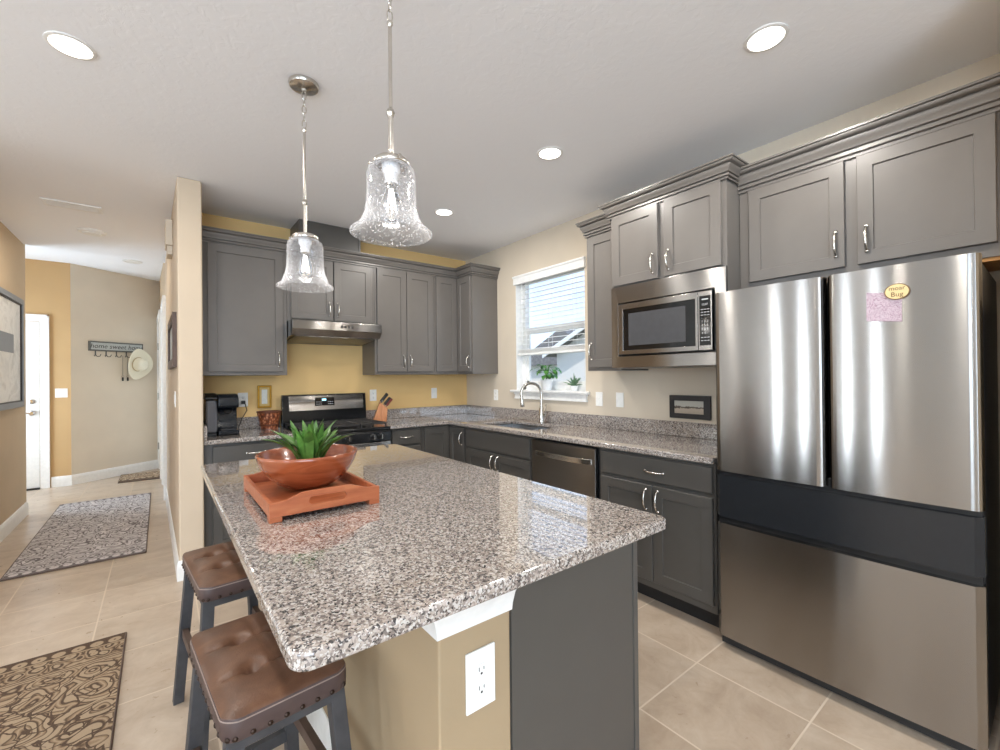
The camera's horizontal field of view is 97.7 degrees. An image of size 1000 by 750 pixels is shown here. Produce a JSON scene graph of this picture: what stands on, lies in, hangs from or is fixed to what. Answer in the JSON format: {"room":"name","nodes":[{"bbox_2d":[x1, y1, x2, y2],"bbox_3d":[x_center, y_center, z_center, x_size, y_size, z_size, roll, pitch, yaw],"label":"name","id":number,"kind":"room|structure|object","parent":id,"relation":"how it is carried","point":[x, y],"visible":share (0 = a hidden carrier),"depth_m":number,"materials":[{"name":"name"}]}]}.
{"room":"kitchen","nodes":[
{"label":"kitchen","id":0,"kind":"room"},
{"bbox_2d":[0,222,25,524],"bbox_3d":[-4.005,-0.036,3.311,0.120,2.860,2.700,0,0,-38],"label":"wall","id":1,"kind":"structure","parent":0,"point":[12,250],"depth_m":4.01,"materials":[{"name":"beige paint"}]},
{"bbox_2d":[0,287,23,410],"bbox_3d":[-4.227,-0.217,3.717,0.030,1.030,1.310,0,0,-38],"label":"wall picture","id":2,"kind":"object","parent":1,"relation":"attached to","point":[11,306],"visible":1,"depth_m":3.94},
{"bbox_2d":[0,501,28,542],"bbox_3d":[-3.938,1.327,3.346,0.014,0.132,2.700,0,0,-38],"label":"baseboard","id":3,"kind":"structure","parent":1,"relation":"attached to","point":[14,520],"depth_m":3.96,"materials":[{"name":"white wood"}]},
{"bbox_2d":[25,258,70,487],"bbox_3d":[-6.092,-0.006,5.273,1.333,2.860,0.120,0,0,-38],"label":"wall","id":4,"kind":"structure","parent":0,"point":[47,283],"depth_m":5.56,"materials":[{"name":"yellow paint"}]},
{"bbox_2d":[55,388,67,397],"bbox_3d":[-5.593,0.230,5.576,0.115,0.115,0.008,0,0,-38],"label":"wall switch","id":5,"kind":"object","parent":4,"relation":"attached to","point":[59,393],"visible":1,"depth_m":5.58,"materials":[{"name":"white plastic"}]},
{"bbox_2d":[70,263,159,474],"bbox_3d":[-5.407,-0.009,6.277,0.185,2.860,1.307,-1,0,11],"label":"wall","id":6,"kind":"structure","parent":0,"point":[114,420],"depth_m":6.08,"materials":[{"name":"beige paint"}]},
{"bbox_2d":[51,460,157,487],"bbox_3d":[-5.384,1.354,6.094,0.110,0.132,1.288,-1,0,21],"label":"baseboard","id":7,"kind":"structure","parent":6,"relation":"attached to","point":[59,481],"depth_m":5.94,"materials":[{"name":"white wood"}]},
{"bbox_2d":[88,341,142,357],"bbox_3d":[-5.366,-0.350,6.136,0.048,0.209,0.672,-1,0,16],"label":"coat rack","id":8,"kind":"object","parent":6,"relation":"attached to","point":[95,346],"visible":0.95,"depth_m":6.07,"materials":[{"name":"grey wood"}]},
{"bbox_2d":[128,349,152,379],"bbox_3d":[-5.191,-0.156,6.314,0.146,0.447,0.410,-1,0,5],"label":"straw hat","id":9,"kind":"object","parent":8,"relation":"hanging from","point":[140,364],"visible":1,"depth_m":6.30,"materials":[{"name":"beige wicker"}]},
{"bbox_2d":[159,263,164,305],"bbox_3d":[-4.566,-0.019,6.041,0.215,2.860,2.300,0,0,-38],"label":"wall","id":10,"kind":"structure","parent":0,"point":[162,277],"depth_m":5.86,"materials":[{"name":"beige paint"}]},
{"bbox_2d":[157,309,161,478],"bbox_3d":[-4.904,0.266,6.306,0.038,2.300,1.000,0,0,-39],"label":"door","id":11,"kind":"structure","parent":10,"relation":"in","point":[158,314],"depth_m":6.52,"materials":[{"name":"wood"}]},
{"bbox_2d":[160,295,166,499],"bbox_3d":[-4.055,0.258,5.270,0.030,2.290,0.980,0,0,-39],"label":"door","id":12,"kind":"structure","parent":10,"relation":"in","point":[163,301],"depth_m":4.89,"materials":[{"name":"white wood"}]},
{"bbox_2d":[165,177,203,560],"bbox_3d":[-2.969,0.031,4.059,0.160,2.710,2.792,0,0,-39],"label":"wall partition","id":13,"kind":"structure","parent":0,"point":[183,272],"depth_m":2.98,"materials":[{"name":"paint"}]},
{"bbox_2d":[165,219,172,258],"bbox_3d":[-2.659,-1.084,3.509,0.048,0.270,0.221,0,0,-38],"label":"door chime","id":14,"kind":"object","parent":13,"relation":"attached to","point":[168,223],"visible":1,"depth_m":3.43,"materials":[{"name":"beige paint"}]},
{"bbox_2d":[168,312,176,369],"bbox_3d":[-2.536,-0.241,3.379,0.024,0.380,0.940,0,0,-39],"label":"picture frame","id":15,"kind":"object","parent":13,"relation":"attached to","point":[172,324],"visible":0.99,"depth_m":3.02,"materials":[{"name":"brown wood"}]},
{"bbox_2d":[170,328,171,359],"bbox_3d":[-2.530,-0.241,3.384,0.009,0.260,0.820,0,0,-39],"label":"print","id":16,"kind":"object","parent":15,"relation":"attached to","point":[170,328],"depth_m":3.50},
{"bbox_2d":[165,488,183,581],"bbox_3d":[-2.876,1.319,3.935,0.152,0.132,2.536,0,0,-39],"label":"baseboard","id":17,"kind":"structure","parent":13,"relation":"attached to","point":[179,570],"depth_m":3.27,"materials":[{"name":"white wood"}]},
{"bbox_2d":[202,213,466,426],"bbox_3d":[-1.410,0.017,4.454,2.780,2.710,0.120,0,0,-38],"label":"wall","id":18,"kind":"structure","parent":0,"point":[311,368],"depth_m":4.24,"materials":[{"name":"yellow paint"}]},
{"bbox_2d":[238,393,247,406],"bbox_3d":[-2.205,0.212,3.752,0.075,0.120,0.007,0,0,-38],"label":"outlet","id":19,"kind":"object","parent":18,"relation":"attached to","point":[242,396],"visible":0.94,"depth_m":3.75,"materials":[{"name":"white plastic"}]},
{"bbox_2d":[202,242,286,375],"bbox_3d":[-2.112,-0.510,3.594,0.605,1.028,0.381,0,0,-38],"label":"upper cabinet","id":20,"kind":"object","parent":18,"relation":"attached to","point":[245,309],"visible":0.94,"depth_m":3.47,"materials":[{"name":"grey wood"}]},
{"bbox_2d":[257,385,271,407],"bbox_3d":[-2.072,0.190,3.848,0.112,0.198,0.020,0,0,-38],"label":"picture frame","id":21,"kind":"object","parent":18,"relation":"attached to","point":[264,392],"visible":1,"depth_m":3.85,"materials":[{"name":"gold metal"}]},
{"bbox_2d":[262,389,266,403],"bbox_3d":[-2.071,0.190,3.846,0.044,0.126,0.001,0,0,-38],"label":"print","id":22,"kind":"object","parent":21,"relation":"attached to","point":[264,391],"depth_m":3.85},
{"bbox_2d":[286,255,373,323],"bbox_3d":[-1.574,-0.742,4.015,0.760,0.572,0.381,0,0,-38],"label":"upper cabinet","id":23,"kind":"object","parent":18,"relation":"attached to","point":[350,298],"visible":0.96,"depth_m":3.89,"materials":[{"name":"grey wood"}]},
{"bbox_2d":[290,219,360,261],"bbox_3d":[-1.605,-1.183,4.026,0.530,0.306,0.335,0,0,-38],"label":"duct cover","id":24,"kind":"object","parent":23,"relation":"on","point":[328,235],"visible":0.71,"depth_m":3.91,"materials":[{"name":"grey wood"}]},
{"bbox_2d":[287,319,381,345],"bbox_3d":[-1.532,-0.372,3.964,0.756,0.166,0.507,0,0,-38],"label":"range hood","id":25,"kind":"object","parent":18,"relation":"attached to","point":[299,331],"visible":0.87,"depth_m":3.80,"materials":[{"name":"silver metal"}]},
{"bbox_2d":[370,390,376,400],"bbox_3d":[-1.293,0.206,4.461,0.070,0.115,0.007,0,0,-38],"label":"outlet","id":26,"kind":"object","parent":18,"relation":"attached to","point":[373,397],"visible":1,"depth_m":4.46,"materials":[{"name":"white plastic"}]},
{"bbox_2d":[362,268,433,374],"bbox_3d":[-1.018,-0.518,4.445,0.639,1.028,0.381,0,0,-38],"label":"upper cabinet","id":27,"kind":"object","parent":18,"relation":"attached to","point":[403,301],"visible":1,"depth_m":4.30,"materials":[{"name":"grey wood"}]},
{"bbox_2d":[431,388,436,397],"bbox_3d":[-0.737,0.202,4.893,0.070,0.115,0.008,0,0,-38],"label":"wall switch","id":28,"kind":"object","parent":18,"relation":"attached to","point":[433,390],"visible":1,"depth_m":4.89,"materials":[{"name":"white plastic"}]},
{"bbox_2d":[427,275,497,374],"bbox_3d":[-0.453,-0.522,4.739,0.610,1.028,0.610,0,0,-38],"label":"upper cabinet","id":29,"kind":"object","parent":18,"relation":"attached to","point":[465,309],"visible":0.95,"depth_m":4.59,"materials":[{"name":"grey wood"}]},
{"bbox_2d":[202,225,499,279],"bbox_3d":[-1.135,-1.073,3.975,2.621,0.110,0.345,0,0,-38],"label":"crown molding","id":30,"kind":"structure","parent":29,"relation":"attached to","point":[214,235],"depth_m":3.94,"materials":[{"name":"grey wood"}]},
{"bbox_2d":[0,0,999,280],"bbox_3d":[-2.824,-1.462,1.397,8.750,0.250,13.400,0,0,-38],"label":"ceiling","id":31,"kind":"structure","parent":0,"point":[635,95],"depth_m":2.16,"materials":[{"name":"white paint"}]},
{"bbox_2d":[43,31,96,60],"bbox_3d":[-1.755,-1.343,1.789,0.160,0.005,0.160,0,0,-38],"label":"recessed light","id":32,"kind":"object","parent":31,"relation":"in","point":[69,45],"visible":1,"depth_m":1.78,"materials":[{"name":"white"}]},
{"bbox_2d":[48,35,92,58],"bbox_3d":[-1.755,-1.343,1.789,0.131,0.003,0.131,0,0,-38],"label":"diffuser","id":33,"kind":"object","parent":32,"relation":"attached to","point":[69,45],"depth_m":1.79,"materials":[{"name":"white plastic"}]},
{"bbox_2d":[40,197,102,213],"bbox_3d":[-3.336,-1.318,3.417,0.340,0.008,0.160,0,0,-38],"label":"ceiling vent","id":34,"kind":"object","parent":31,"relation":"in","point":[50,202],"visible":1,"depth_m":3.41,"materials":[{"name":"white metal"}]},
{"bbox_2d":[77,228,106,236],"bbox_3d":[-3.736,-1.298,4.005,0.200,0.034,0.200,0,0,-38],"label":"smoke detector","id":35,"kind":"object","parent":31,"relation":"attached to","point":[87,231],"visible":1,"depth_m":3.96,"materials":[{"name":"white plastic"}]},
{"bbox_2d":[122,259,141,263],"bbox_3d":[-4.691,-1.444,5.582,0.200,0.010,0.200,0,0,-38],"label":"recessed light","id":36,"kind":"object","parent":31,"relation":"in","point":[124,260],"visible":1,"depth_m":5.56,"materials":[{"name":"white plastic"}]},
{"bbox_2d":[276,74,329,292],"bbox_3d":[-0.907,-0.878,2.031,0.244,0.950,0.244,0,0,-38],"label":"pendant light","id":37,"kind":"object","parent":31,"relation":"hanging from","point":[304,85],"visible":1,"depth_m":2.02,"materials":[{"name":"clear glass"}]},
{"bbox_2d":[298,237,311,253],"bbox_3d":[-0.904,-0.598,2.030,0.060,0.062,0.060,0,0,-38],"label":"socket","id":38,"kind":"object","parent":37,"relation":"attached to","point":[303,242],"depth_m":2.01,"materials":[{"name":"white ceramic"}]},
{"bbox_2d":[351,0,429,246],"bbox_3d":[-0.357,-0.908,1.427,0.260,0.904,0.260,0,0,-38],"label":"pendant light","id":39,"kind":"object","parent":31,"relation":"hanging from","point":[391,164],"visible":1,"depth_m":1.41,"materials":[{"name":"clear glass"}]},
{"bbox_2d":[382,161,400,186],"bbox_3d":[-0.354,-0.652,1.425,0.060,0.062,0.060,0,0,-38],"label":"bulb","id":40,"kind":"object","parent":39,"relation":"attached to","point":[392,166],"depth_m":1.41,"materials":[{"name":"white glass"}]},
{"bbox_2d":[434,208,453,215],"bbox_3d":[-0.464,-1.348,3.625,0.160,0.005,0.160,0,0,-38],"label":"recessed light","id":41,"kind":"object","parent":31,"relation":"in","point":[442,211],"visible":1,"depth_m":3.62,"materials":[{"name":"white"}]},
{"bbox_2d":[436,210,451,214],"bbox_3d":[-0.464,-1.349,3.625,0.131,0.003,0.131,0,0,-38],"label":"diffuser","id":42,"kind":"object","parent":41,"relation":"attached to","point":[439,212],"depth_m":3.62,"materials":[{"name":"white plastic"}]},
{"bbox_2d":[537,146,562,159],"bbox_3d":[0.307,-1.360,2.685,0.160,0.005,0.160,0,0,-38],"label":"recessed light","id":43,"kind":"object","parent":31,"relation":"in","point":[550,152],"visible":1,"depth_m":2.68,"materials":[{"name":"white plastic"}]},
{"bbox_2d":[539,148,560,158],"bbox_3d":[0.307,-1.361,2.685,0.131,0.003,0.131,0,0,-38],"label":"diffuser","id":44,"kind":"object","parent":43,"relation":"attached to","point":[544,153],"depth_m":2.68,"materials":[{"name":"white plastic"}]},
{"bbox_2d":[743,22,788,52],"bbox_3d":[1.085,-1.372,1.784,0.160,0.005,0.160,0,0,-38],"label":"recessed light","id":45,"kind":"object","parent":31,"relation":"in","point":[766,37],"visible":1,"depth_m":1.78,"materials":[{"name":"white plastic"}]},
{"bbox_2d":[747,26,784,50],"bbox_3d":[1.084,-1.372,1.784,0.131,0.003,0.131,0,0,-38],"label":"diffuser","id":46,"kind":"object","parent":45,"relation":"attached to","point":[764,38],"depth_m":1.78,"materials":[{"name":"white plastic"}]},
{"bbox_2d":[0,468,999,749],"bbox_3d":[-2.795,1.423,1.384,8.750,0.100,13.400,0,0,-38],"label":"floor","id":47,"kind":"structure","parent":0,"point":[698,690],"depth_m":2.05,"materials":[{"name":"tile"}]},
{"bbox_2d":[0,632,126,749],"bbox_3d":[-1.645,1.355,1.265,0.770,0.010,2.070,0,0,-38],"label":"runner rug","id":48,"kind":"object","parent":47,"relation":"on","point":[65,699],"visible":1,"depth_m":1.83,"materials":[{"name":"brown fabric"}]},
{"bbox_2d":[0,493,150,581],"bbox_3d":[-3.743,1.389,4.054,0.770,0.010,2.270,0,0,-38],"label":"runner rug","id":49,"kind":"object","parent":47,"relation":"on","point":[76,534],"visible":1,"depth_m":3.75,"materials":[{"name":"grey fabric"}]},
{"bbox_2d":[118,471,159,482],"bbox_3d":[-4.990,1.410,6.074,0.450,0.010,0.610,0,0,-38],"label":"door mat","id":50,"kind":"object","parent":47,"relation":"on","point":[133,477],"visible":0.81,"depth_m":6.05,"materials":[{"name":"brown fabric"}]},
{"bbox_2d":[172,541,260,749],"bbox_3d":[-1.065,1.035,1.739,0.330,0.644,0.535,0,0,-43],"label":"bar stool","id":51,"kind":"object","parent":47,"relation":"on","point":[216,574],"visible":0.55,"depth_m":1.67,"materials":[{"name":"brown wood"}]},
{"bbox_2d":[204,439,284,546],"bbox_3d":[-2.010,0.934,3.476,0.605,0.880,0.666,0,0,-38],"label":"base cabinet","id":52,"kind":"object","parent":47,"relation":"on","point":[215,532],"visible":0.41,"depth_m":3.12,"materials":[{"name":"grey wood"}]},
{"bbox_2d":[203,416,292,444],"bbox_3d":[-2.021,0.425,3.485,0.605,0.134,0.648,0,0,-38],"label":"countertop","id":53,"kind":"structure","parent":52,"relation":"on","point":[249,429],"depth_m":3.35,"materials":[{"name":"stone"}]},
{"bbox_2d":[203,393,246,435],"bbox_3d":[-2.177,0.301,3.497,0.325,0.320,0.426,0,0,-38],"label":"coffee maker","id":54,"kind":"object","parent":53,"relation":"on","point":[220,413],"visible":0.9,"depth_m":3.34,"materials":[{"name":"black plastic"}]},
{"bbox_2d":[220,427,236,430],"bbox_3d":[-2.094,0.416,3.369,0.100,0.006,0.115,0,0,-38],"label":"drip tray","id":55,"kind":"object","parent":54,"relation":"on","point":[221,428],"depth_m":3.36,"materials":[{"name":"black plastic"}]},
{"bbox_2d":[256,410,281,429],"bbox_3d":[-1.983,0.384,3.757,0.197,0.153,0.197,0,0,-38],"label":"woven pot","id":56,"kind":"object","parent":53,"relation":"on","point":[268,419],"visible":1,"depth_m":3.69,"materials":[{"name":"brown wicker"}]},
{"bbox_2d":[185,611,351,749],"bbox_3d":[-0.619,1.028,1.155,0.330,0.644,0.535,0,0,-43],"label":"bar stool","id":57,"kind":"object","parent":47,"relation":"on","point":[248,688],"visible":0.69,"depth_m":1.07,"materials":[{"name":"leather"}]},
{"bbox_2d":[281,393,390,447],"bbox_3d":[-1.436,0.762,3.856,0.758,1.175,0.717,0,0,-38],"label":"gas range","id":58,"kind":"object","parent":47,"relation":"on","point":[348,410],"visible":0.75,"depth_m":3.94,"materials":[{"name":"black metal"}]},
{"bbox_2d":[281,424,389,433],"bbox_3d":[-1.464,0.471,3.890,0.758,0.026,0.635,0,0,-38],"label":"cooktop","id":59,"kind":"object","parent":58,"relation":"in","point":[372,428],"depth_m":3.75,"materials":[{"name":"black metal"}]},
{"bbox_2d":[390,427,421,450],"bbox_3d":[-1.033,0.927,4.236,0.331,0.880,0.666,0,0,-38],"label":"base cabinet","id":60,"kind":"object","parent":47,"relation":"on","point":[411,437],"visible":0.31,"depth_m":4.02,"materials":[{"name":"grey wood"}]},
{"bbox_2d":[422,424,466,462],"bbox_3d":[-0.465,0.923,4.521,0.912,0.880,0.912,0,0,-38],"label":"base cabinet","id":61,"kind":"object","parent":47,"relation":"on","point":[449,441],"visible":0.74,"depth_m":4.19,"materials":[{"name":"grey wood"}]},
{"bbox_2d":[306,541,638,749],"bbox_3d":[-0.373,0.910,1.817,0.778,0.880,1.778,0,0,-38],"label":"kitchen island","id":62,"kind":"object","parent":47,"relation":"on","point":[566,641],"visible":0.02,"depth_m":1.13,"materials":[{"name":"paint"}]},
{"bbox_2d":[200,444,665,671],"bbox_3d":[-0.497,0.454,1.748,1.045,0.034,1.936,0,0,-38],"label":"island countertop","id":63,"kind":"structure","parent":62,"relation":"on","point":[444,537],"depth_m":1.12,"materials":[{"name":"stone"}]},
{"bbox_2d":[244,471,378,523],"bbox_3d":[-0.696,0.399,1.580,0.336,0.078,0.497,0,0,-38],"label":"serving tray","id":64,"kind":"object","parent":63,"relation":"on","point":[276,501],"visible":0.67,"depth_m":1.44,"materials":[{"name":"brown wood"}]},
{"bbox_2d":[255,444,357,489],"bbox_3d":[-0.711,0.347,1.624,0.348,0.130,0.348,0,0,-38],"label":"wooden bowl","id":65,"kind":"object","parent":64,"relation":"on","point":[280,465],"visible":0.98,"depth_m":1.51,"materials":[{"name":"brown wood"}]},
{"bbox_2d":[262,419,353,458],"bbox_3d":[-0.723,0.263,1.627,0.301,0.196,0.243,0,0,-38],"label":"succulent plant","id":66,"kind":"object","parent":65,"relation":"in","point":[309,444],"visible":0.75,"depth_m":1.62,"materials":[{"name":"green plant"}]},
{"bbox_2d":[465,642,494,715],"bbox_3d":[-0.043,0.689,0.993,0.080,0.135,0.007,0,0,-38],"label":"outlet","id":67,"kind":"object","parent":62,"relation":"attached to","point":[479,663],"visible":1,"depth_m":0.99,"materials":[{"name":"white plastic"}]},
{"bbox_2d":[475,662,486,676],"bbox_3d":[-0.042,0.667,0.991,0.033,0.027,0.002,0,0,-38],"label":"receptacle","id":68,"kind":"object","parent":67,"relation":"attached to","point":[480,667],"depth_m":0.99,"materials":[{"name":"white plastic"}]},
{"bbox_2d":[475,680,487,695],"bbox_3d":[-0.042,0.709,0.991,0.033,0.027,0.002,0,0,-38],"label":"receptacle","id":69,"kind":"object","parent":67,"relation":"attached to","point":[481,686],"depth_m":0.99,"materials":[{"name":"white plastic"}]},
{"bbox_2d":[467,423,544,480],"bbox_3d":[0.193,0.913,3.875,0.666,0.880,0.913,0,0,-38],"label":"base cabinet","id":70,"kind":"object","parent":47,"relation":"on","point":[511,454],"visible":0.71,"depth_m":3.63,"materials":[{"name":"grey wood"}]},
{"bbox_2d":[532,437,600,498],"bbox_3d":[0.663,0.908,3.252,0.652,0.875,0.638,0,0,-38],"label":"dishwasher","id":71,"kind":"object","parent":47,"relation":"on","point":[572,467],"visible":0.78,"depth_m":3.02,"materials":[{"name":"silver metal"}]},
{"bbox_2d":[600,447,719,627],"bbox_3d":[1.100,0.899,2.708,0.666,0.880,0.750,0,0,-38],"label":"base cabinet","id":72,"kind":"object","parent":47,"relation":"on","point":[677,565],"visible":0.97,"depth_m":2.42,"materials":[{"name":"grey wood"}]},
{"bbox_2d":[366,405,716,463],"bbox_3d":[0.108,0.404,3.508,1.245,0.134,3.226,0,0,-38],"label":"countertop","id":73,"kind":"structure","parent":72,"relation":"on","point":[689,441],"depth_m":3.37,"materials":[{"name":"stone"}]},
{"bbox_2d":[373,402,387,420],"bbox_3d":[-1.192,0.363,4.347,0.141,0.184,0.104,-1,0,-18],"label":"knife block","id":74,"kind":"object","parent":73,"relation":"on","point":[381,412],"visible":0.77,"depth_m":4.30,"materials":[{"name":"brown wood"}]},
{"bbox_2d":[497,424,548,429],"bbox_3d":[0.190,0.563,3.867,0.396,0.180,0.734,0,0,-38],"label":"sink","id":75,"kind":"object","parent":73,"relation":"in","point":[519,426],"visible":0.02,"depth_m":4.12,"materials":[{"name":"metal"}]},
{"bbox_2d":[520,382,546,422],"bbox_3d":[0.299,0.251,3.990,0.240,0.375,0.099,-1,0,-2],"label":"faucet","id":76,"kind":"object","parent":73,"relation":"on","point":[542,415],"visible":1,"depth_m":3.99,"materials":[{"name":"silver metal"}]},
{"bbox_2d":[715,253,999,749],"bbox_3d":[1.595,0.459,2.012,0.658,1.745,0.898,0,0,-38],"label":"refrigerator","id":77,"kind":"object","parent":47,"relation":"on","point":[858,496],"visible":1,"depth_m":1.70,"materials":[{"name":"silver metal"}]},
{"bbox_2d":[866,293,901,320],"bbox_3d":[1.451,-0.258,1.654,0.005,0.122,0.102,0,0,-37],"label":"paper","id":78,"kind":"object","parent":77,"relation":"attached to","point":[880,307],"visible":1,"depth_m":1.66,"materials":[{"name":"paper"}]},
{"bbox_2d":[884,283,909,299],"bbox_3d":[1.472,-0.309,1.621,0.008,0.060,0.072,0,0,-38],"label":"magnet","id":79,"kind":"object","parent":77,"relation":"attached to","point":[896,291],"visible":1,"depth_m":1.62,"materials":[{"name":"yellow plastic"}]},
{"bbox_2d":[466,53,999,493],"bbox_3d":[2.181,-0.030,1.977,0.150,2.710,8.200,0,0,-38],"label":"wall","id":80,"kind":"structure","parent":0,"point":[646,393],"depth_m":3.52,"materials":[{"name":"beige paint"}]},
{"bbox_2d":[494,390,497,399],"bbox_3d":[-0.045,0.214,4.714,0.007,0.115,0.070,0,0,-38],"label":"outlet","id":81,"kind":"object","parent":80,"relation":"attached to","point":[495,391],"visible":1,"depth_m":4.71,"materials":[{"name":"white plastic"}]},
{"bbox_2d":[366,405,716,439],"bbox_3d":[0.108,0.388,3.508,1.245,0.102,3.226,0,0,-38],"label":"backsplash","id":82,"kind":"structure","parent":80,"relation":"attached to","point":[665,427],"depth_m":3.75,"materials":[{"name":"stone"}]},
{"bbox_2d":[510,268,589,401],"bbox_3d":[0.487,-0.373,4.116,0.194,1.212,1.030,0,0,-38],"label":"window","id":83,"kind":"structure","parent":80,"relation":"in","point":[560,391],"depth_m":4.34,"materials":[{"name":"white"}]},
{"bbox_2d":[530,364,561,389],"bbox_3d":[0.446,0.020,4.088,0.210,0.248,0.324,0,0,-38],"label":"potted plant","id":84,"kind":"object","parent":83,"relation":"on","point":[546,384],"visible":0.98,"depth_m":4.08,"materials":[{"name":"green plant"}]},
{"bbox_2d":[512,256,585,355],"bbox_3d":[0.457,-0.599,4.098,0.098,0.802,0.955,0,0,-38],"label":"window blind","id":85,"kind":"object","parent":83,"relation":"attached to","point":[572,265],"visible":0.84,"depth_m":4.07,"materials":[{"name":"white plastic"}]},
{"bbox_2d":[564,375,582,390],"bbox_3d":[0.645,0.059,3.883,0.076,0.165,0.228,0,0,-38],"label":"succulent","id":86,"kind":"object","parent":83,"relation":"on","point":[574,386],"visible":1,"depth_m":3.85,"materials":[{"name":"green plant"}]},
{"bbox_2d":[570,386,577,390],"bbox_3d":[0.657,0.118,3.874,0.068,0.046,0.068,0,0,-38],"label":"pot","id":87,"kind":"object","parent":83,"relation":"on","point":[573,388],"depth_m":3.85,"materials":[{"name":"white ceramic"}]},
{"bbox_2d":[575,213,610,238],"bbox_3d":[0.830,-1.086,3.271,0.382,0.110,0.358,0,0,-38],"label":"crown molding","id":88,"kind":"structure","parent":80,"relation":"attached to","point":[598,224],"depth_m":3.18,"materials":[{"name":"grey wood"}]},
{"bbox_2d":[596,392,602,405],"bbox_3d":[0.813,0.198,3.602,0.018,0.115,0.070,0,0,-38],"label":"wall switch","id":89,"kind":"object","parent":80,"relation":"attached to","point":[599,395],"visible":1,"depth_m":3.60,"materials":[{"name":"white plastic"}]},
{"bbox_2d":[587,230,647,370],"bbox_3d":[0.853,-0.544,3.245,0.381,1.025,0.300,0,0,-38],"label":"upper cabinet","id":90,"kind":"object","parent":80,"relation":"attached to","point":[599,277],"visible":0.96,"depth_m":3.17,"materials":[{"name":"grey wood"}]},
{"bbox_2d":[616,392,623,406],"bbox_3d":[0.942,0.196,3.443,0.008,0.115,0.070,0,0,-38],"label":"outlet","id":91,"kind":"object","parent":80,"relation":"attached to","point":[619,396],"visible":1,"depth_m":3.44,"materials":[{"name":"white plastic"}]},
{"bbox_2d":[611,179,740,368],"bbox_3d":[1.143,-0.560,2.789,0.484,1.022,0.771,0,0,-38],"label":"upper cabinet","id":92,"kind":"object","parent":80,"relation":"attached to","point":[698,229],"visible":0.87,"depth_m":2.58,"materials":[{"name":"grey wood"}]},
{"bbox_2d":[611,265,727,367],"bbox_3d":[1.146,-0.321,2.779,0.437,0.536,0.759,0,0,-38],"label":"microwave","id":93,"kind":"object","parent":92,"relation":"in","point":[679,330],"visible":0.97,"depth_m":2.62,"materials":[{"name":"silver metal"}]},
{"bbox_2d":[669,395,711,419],"bbox_3d":[1.293,0.219,2.981,0.022,0.158,0.290,0,0,-38],"label":"picture frame","id":94,"kind":"object","parent":80,"relation":"attached to","point":[680,406],"visible":1,"depth_m":2.97,"materials":[{"name":"black wood"}]},
{"bbox_2d":[674,400,703,414],"bbox_3d":[1.293,0.220,2.988,0.011,0.088,0.212,0,0,-38],"label":"print","id":95,"kind":"object","parent":94,"relation":"attached to","point":[681,407],"depth_m":2.98},
{"bbox_2d":[739,111,999,288],"bbox_3d":[1.740,-0.742,2.140,0.336,0.595,0.986,0,0,-38],"label":"upper cabinet","id":96,"kind":"object","parent":80,"relation":"attached to","point":[936,194],"visible":0.96,"depth_m":1.96,"materials":[{"name":"grey wood"}]},
{"bbox_2d":[598,72,999,220],"bbox_3d":[1.424,-1.091,2.421,0.487,0.150,1.830,0,0,-38],"label":"crown molding","id":97,"kind":"structure","parent":96,"relation":"attached to","point":[981,97],"depth_m":2.08,"materials":[{"name":"grey wood"}]},
{"label":"outside","id":98,"kind":"structure","parent":0,"visible":0},
{"bbox_3d":[23.371,1.527,23.622,59.840,0.050,80.000,0,0,-38],"label":"ground","id":99,"kind":"structure","parent":98,"visible":0},
{"bbox_2d":[531,330,572,380],"bbox_3d":[8.092,-0.657,31.721,11.000,4.700,9.500,0,0,-38],"label":"neighbor house","id":100,"kind":"structure","parent":99,"relation":"on","point":[535,359],"depth_m":29.42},
{"bbox_2d":[542,328,584,380],"bbox_3d":[8.385,-0.627,18.586,10.260,4.520,8.240,0,0,-38],"label":"neighbor house","id":101,"kind":"structure","parent":99,"relation":"on","point":[570,364],"depth_m":17.87,"materials":[{"name":"white paint"}]},
{"bbox_3d":[-5.731,-0.013,4.579,1.050,2.860,1.660,0,0,-38],"label":"wall","id":102,"kind":"structure","parent":0,"visible":0},
{"bbox_2d":[25,314,49,490],"bbox_3d":[-6.062,0.335,5.174,1.025,2.175,0.067,0,0,-38],"label":"door","id":103,"kind":"structure","parent":102,"relation":"in","point":[37,333],"depth_m":5.44,"materials":[{"name":"white wood"}]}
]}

